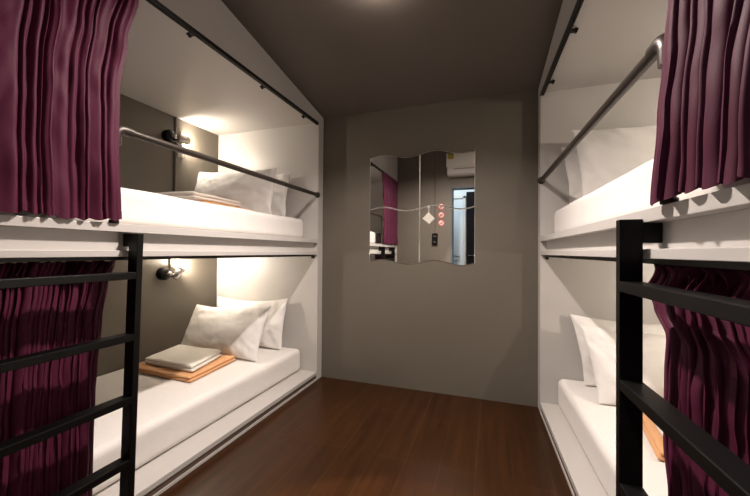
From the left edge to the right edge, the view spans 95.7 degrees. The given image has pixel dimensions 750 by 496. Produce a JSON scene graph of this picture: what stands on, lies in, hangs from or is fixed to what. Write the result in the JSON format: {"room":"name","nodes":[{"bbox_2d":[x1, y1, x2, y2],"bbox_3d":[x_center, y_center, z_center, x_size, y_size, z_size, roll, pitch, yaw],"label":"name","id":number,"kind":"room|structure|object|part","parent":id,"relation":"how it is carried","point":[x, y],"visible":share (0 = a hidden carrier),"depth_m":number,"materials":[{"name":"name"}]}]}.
{"room":"dormitory","nodes":[
{"label":"dormitory","id":0,"kind":"room"},
{"bbox_2d":[0,94,218,376],"bbox_3d":[-1.905,-0.246,2.028,0.150,2.613,2.532,0,-1,19],"label":"wall","id":1,"kind":"structure","parent":0,"point":[168,306],"depth_m":2.56,"materials":[{"name":"beige paint"}]},
{"bbox_2d":[156,266,184,279],"bbox_3d":[-1.576,0.192,2.621,0.082,0.112,0.201,0,-1,43],"label":"wall lamp","id":2,"kind":"object","parent":1,"relation":"attached to","point":[162,273],"visible":1,"depth_m":2.58,"materials":[{"name":"black metal"}]},
{"bbox_2d":[174,117,176,191],"bbox_3d":[-1.586,-0.648,2.694,0.016,0.787,0.017,0,-1,19],"label":"conduit","id":3,"kind":"object","parent":1,"relation":"attached to","point":[175,130],"visible":0.6,"depth_m":2.69,"materials":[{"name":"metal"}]},
{"bbox_2d":[161,129,190,144],"bbox_3d":[-1.560,-0.865,2.663,0.084,0.096,0.201,0,-1,36],"label":"wall lamp","id":4,"kind":"object","parent":1,"relation":"attached to","point":[168,135],"visible":0.98,"depth_m":2.63,"materials":[{"name":"black metal"}]},
{"bbox_2d":[177,144,183,158],"bbox_3d":[-1.571,-0.782,2.739,0.016,0.105,0.056,0,-1,19],"label":"wall switch","id":5,"kind":"object","parent":1,"relation":"attached to","point":[180,155],"visible":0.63,"depth_m":2.73,"materials":[{"name":"grey plastic"}]},
{"bbox_2d":[159,377,571,495],"bbox_3d":[-0.206,1.107,0.716,4.350,0.100,4.250,0,-1,19],"label":"floor","id":6,"kind":"structure","parent":0,"point":[335,437],"depth_m":1.79,"materials":[{"name":"brown wood"}]},
{"bbox_2d":[0,233,143,495],"bbox_3d":[-1.036,0.498,1.097,0.082,1.116,0.520,0,-1,19],"label":"ladder","id":7,"kind":"object","parent":6,"relation":"on","point":[125,465],"visible":1,"depth_m":1.23,"materials":[{"name":"black metal"}]},
{"bbox_2d":[0,0,323,495],"bbox_3d":[-1.310,-0.221,1.897,1.056,2.568,2.390,0,-1,19],"label":"bunk bed","id":8,"kind":"object","parent":6,"relation":"on","point":[194,62],"visible":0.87,"depth_m":2.12,"materials":[{"name":"grey laminate"}]},
{"bbox_2d":[0,260,114,495],"bbox_3d":[-1.158,0.509,1.007,0.073,0.938,0.736,0,-1,18],"label":"curtain","id":9,"kind":"object","parent":8,"relation":"hanging from","point":[38,318],"visible":0.8,"depth_m":1.15,"materials":[{"name":"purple fabric"}]},
{"bbox_2d":[0,0,138,220],"bbox_3d":[-1.067,-0.566,0.997,0.056,0.937,0.750,0,-1,19],"label":"curtain","id":10,"kind":"object","parent":8,"relation":"hanging from","point":[62,62],"visible":1,"depth_m":1.11,"materials":[{"name":"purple fabric"}]},
{"bbox_2d":[0,188,302,237],"bbox_3d":[-1.379,-0.174,1.895,0.910,0.168,2.244,0,-1,19],"label":"mattress","id":11,"kind":"object","parent":8,"relation":"on","point":[138,207],"visible":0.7,"depth_m":1.76,"materials":[{"name":"white fabric"}]},
{"bbox_2d":[199,201,251,210],"bbox_3d":[-1.213,-0.269,2.349,0.582,0.034,0.451,0,-1,19],"label":"folded towel","id":12,"kind":"object","parent":11,"relation":"on","point":[199,201],"visible":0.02,"depth_m":2.16,"materials":[{"name":"brown fabric"}]},
{"bbox_2d":[158,191,241,207],"bbox_3d":[-1.237,-0.315,2.279,0.502,0.052,0.500,0,-1,19],"label":"folded towel","id":13,"kind":"object","parent":12,"relation":"on","point":[190,195],"visible":0.38,"depth_m":2.08,"materials":[{"name":"beige fabric"}]},
{"bbox_2d":[194,167,276,213],"bbox_3d":[-1.150,-0.446,2.724,0.755,0.390,0.166,0,-1,12],"label":"pillow","id":14,"kind":"object","parent":11,"relation":"on","point":[255,194],"visible":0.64,"depth_m":2.65,"materials":[{"name":"white fabric"}]},
{"bbox_2d":[271,172,290,216],"bbox_3d":[-1.047,-0.453,2.907,0.712,0.409,0.140,0,-1,19],"label":"pillow","id":15,"kind":"object","parent":11,"relation":"on","point":[278,206],"visible":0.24,"depth_m":2.79,"materials":[{"name":"white fabric"}]},
{"bbox_3d":[-0.857,0.027,1.709,0.030,0.024,2.276,0,-1,19],"label":"rail","id":16,"kind":"part","parent":8,"relation":"part of","materials":[{"name":"grey laminate"}]},
{"bbox_2d":[92,346,299,494],"bbox_3d":[-1.393,0.900,1.885,0.895,0.186,2.244,0,-1,19],"label":"mattress","id":17,"kind":"object","parent":8,"relation":"on","point":[169,411],"visible":0.5,"depth_m":1.88,"materials":[{"name":"white fabric"}]},
{"bbox_2d":[139,355,235,381],"bbox_3d":[-1.306,0.795,2.339,0.576,0.036,0.446,0,-1,19],"label":"folded towel","id":18,"kind":"object","parent":17,"relation":"on","point":[160,371],"visible":0.44,"depth_m":2.17,"materials":[{"name":"brown fabric"}]},
{"bbox_2d":[144,344,221,371],"bbox_3d":[-1.320,0.752,2.346,0.524,0.048,0.343,0,-1,19],"label":"folded towel","id":19,"kind":"object","parent":18,"relation":"on","point":[180,357],"visible":1,"depth_m":2.27,"materials":[{"name":"white fabric"}]},
{"bbox_2d":[180,304,270,360],"bbox_3d":[-1.167,0.632,2.650,0.738,0.366,0.264,0,-1,19],"label":"pillow","id":20,"kind":"object","parent":17,"relation":"on","point":[237,332],"visible":0.94,"depth_m":2.57,"materials":[{"name":"white fabric"}]},
{"bbox_2d":[217,296,287,349],"bbox_3d":[-1.077,0.616,2.880,0.724,0.404,0.173,0,-1,19],"label":"pillow","id":21,"kind":"object","parent":17,"relation":"on","point":[271,337],"visible":0.44,"depth_m":2.78,"materials":[{"name":"white fabric"}]},
{"bbox_3d":[-0.723,-0.445,2.053,0.030,0.030,1.547,0,-1,19],"label":"guard rail","id":22,"kind":"part","parent":8,"relation":"part of","materials":[{"name":"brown metal"}]},
{"bbox_3d":[-0.946,-0.017,2.988,1.038,2.190,0.084,0,-1,19],"label":"panel","id":23,"kind":"part","parent":8,"relation":"part of","materials":[{"name":"grey laminate"}]},
{"bbox_2d":[537,0,749,495],"bbox_3d":[1.256,-0.214,1.015,1.144,2.568,2.390,0,-1,19],"label":"bunk bed","id":24,"kind":"object","parent":6,"relation":"on","point":[603,67],"visible":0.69,"depth_m":1.83,"materials":[{"name":"grey laminate"}]},
{"bbox_3d":[0.880,-0.457,1.514,0.030,0.030,1.525,0,-1,17],"label":"guard rail","id":25,"kind":"part","parent":24,"relation":"part of","materials":[{"name":"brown metal"}]},
{"bbox_3d":[1.595,-0.010,2.115,1.041,2.190,0.084,0,-1,19],"label":"panel","id":26,"kind":"part","parent":24,"relation":"part of","materials":[{"name":"grey laminate"}]},
{"bbox_2d":[558,379,667,495],"bbox_3d":[1.290,0.908,0.963,1.012,0.187,2.244,0,-1,19],"label":"mattress","id":27,"kind":"object","parent":24,"relation":"on","point":[593,423],"visible":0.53,"depth_m":1.54,"materials":[{"name":"white fabric"}]},
{"bbox_2d":[570,314,664,385],"bbox_3d":[1.535,0.621,1.991,0.677,0.407,0.154,0,-1,19],"label":"pillow","id":28,"kind":"object","parent":27,"relation":"on","point":[656,329],"visible":0.18,"depth_m":2.05,"materials":[{"name":"white fabric"}]},
{"bbox_2d":[579,324,665,404],"bbox_3d":[1.490,0.638,1.793,0.669,0.371,0.256,0,-1,19],"label":"pillow","id":29,"kind":"object","parent":27,"relation":"on","point":[601,343],"visible":0.35,"depth_m":1.82,"materials":[{"name":"white fabric"}]},
{"bbox_2d":[643,413,664,460],"bbox_3d":[1.408,0.803,1.419,0.534,0.036,0.425,0,-1,19],"label":"folded towel","id":30,"kind":"object","parent":27,"relation":"on","point":[653,435],"visible":0.09,"depth_m":1.42,"materials":[{"name":"brown fabric"}]},
{"bbox_2d":[654,424,662,436],"bbox_3d":[1.413,0.762,1.418,0.447,0.044,0.343,0,-1,19],"label":"folded towel","id":31,"kind":"object","parent":30,"relation":"on","point":[658,428],"visible":0.02,"depth_m":1.42,"materials":[{"name":"white fabric"}]},
{"bbox_3d":[0.786,0.019,1.145,0.040,0.024,2.279,0,-1,17],"label":"rail","id":32,"kind":"part","parent":24,"relation":"part of","materials":[{"name":"grey laminate"}]},
{"bbox_2d":[554,159,749,232],"bbox_3d":[1.287,-0.177,0.980,1.038,0.174,2.244,0,-1,19],"label":"mattress","id":33,"kind":"object","parent":24,"relation":"on","point":[629,193],"visible":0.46,"depth_m":1.19,"materials":[{"name":"white fabric"}]},
{"bbox_2d":[561,147,582,203],"bbox_3d":[1.530,-0.461,2.044,0.720,0.416,0.119,0,-1,19],"label":"pillow","id":34,"kind":"object","parent":33,"relation":"on","point":[572,163],"visible":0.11,"depth_m":2.12,"materials":[{"name":"white fabric"}]},
{"bbox_2d":[572,125,656,195],"bbox_3d":[1.526,-0.490,1.920,0.708,0.466,0.145,0,-1,19],"label":"pillow","id":35,"kind":"object","parent":33,"relation":"on","point":[605,156],"visible":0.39,"depth_m":1.95,"materials":[{"name":"white fabric"}]},
{"bbox_2d":[648,264,749,495],"bbox_3d":[0.618,0.509,0.501,0.074,0.950,0.946,0,-1,17],"label":"curtain","id":36,"kind":"object","parent":24,"relation":"hanging from","point":[707,360],"visible":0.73,"depth_m":0.69,"materials":[{"name":"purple fabric"}]},
{"bbox_2d":[650,0,749,205],"bbox_3d":[0.528,-0.561,0.437,0.064,0.925,0.733,0,-1,17],"label":"curtain","id":37,"kind":"object","parent":24,"relation":"hanging from","point":[703,128],"visible":1,"depth_m":0.58,"materials":[{"name":"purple fabric"}]},
{"bbox_2d":[616,219,749,495],"bbox_3d":[0.600,0.493,0.635,0.092,1.137,0.506,0,-1,17],"label":"ladder","id":38,"kind":"object","parent":6,"relation":"on","point":[634,398],"visible":1,"depth_m":0.84,"materials":[{"name":"black metal"}]},
{"bbox_2d":[221,0,562,117],"bbox_3d":[-0.189,-1.488,0.746,4.350,0.797,4.250,0,-1,19],"label":"ceiling","id":39,"kind":"structure","parent":0,"point":[346,57],"depth_m":2.02,"materials":[{"name":"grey paint"}]},
{"bbox_2d":[321,89,537,406],"bbox_3d":[0.461,-0.015,2.650,4.350,2.198,0.188,0,-1,19],"label":"wall","id":40,"kind":"structure","parent":0,"point":[435,326],"depth_m":2.53,"materials":[{"name":"beige paint"}]},
{"bbox_2d":[369,207,419,263],"bbox_3d":[0.148,-0.098,2.656,0.404,0.447,0.006,0,-1,19],"label":"mirror","id":41,"kind":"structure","parent":40,"relation":"attached to","point":[394,233],"depth_m":2.65,"materials":[{"name":"silver glass"}]},
{"bbox_2d":[370,155,419,210],"bbox_3d":[0.151,-0.513,2.661,0.404,0.447,0.006,0,-1,19],"label":"mirror","id":42,"kind":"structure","parent":40,"relation":"attached to","point":[394,180],"depth_m":2.65,"materials":[{"name":"silver glass"}]},
{"bbox_2d":[420,150,474,208],"bbox_3d":[0.536,-0.512,2.529,0.404,0.447,0.006,0,-1,19],"label":"mirror","id":43,"kind":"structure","parent":40,"relation":"attached to","point":[447,179],"depth_m":2.52,"materials":[{"name":"silver glass"}]},
{"bbox_2d":[423,205,433,223],"bbox_3d":[0.403,-0.251,2.555,0.091,0.143,0.022,0,-1,19],"label":"card","id":44,"kind":"object","parent":43,"relation":"hanging from","point":[428,217],"visible":1,"depth_m":2.55,"materials":[{"name":"white paper"}]},
{"bbox_2d":[420,205,474,264],"bbox_3d":[0.533,-0.097,2.524,0.404,0.447,0.006,0,-1,19],"label":"mirror","id":45,"kind":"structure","parent":40,"relation":"attached to","point":[450,237],"depth_m":2.52,"materials":[{"name":"silver glass"}]}
]}

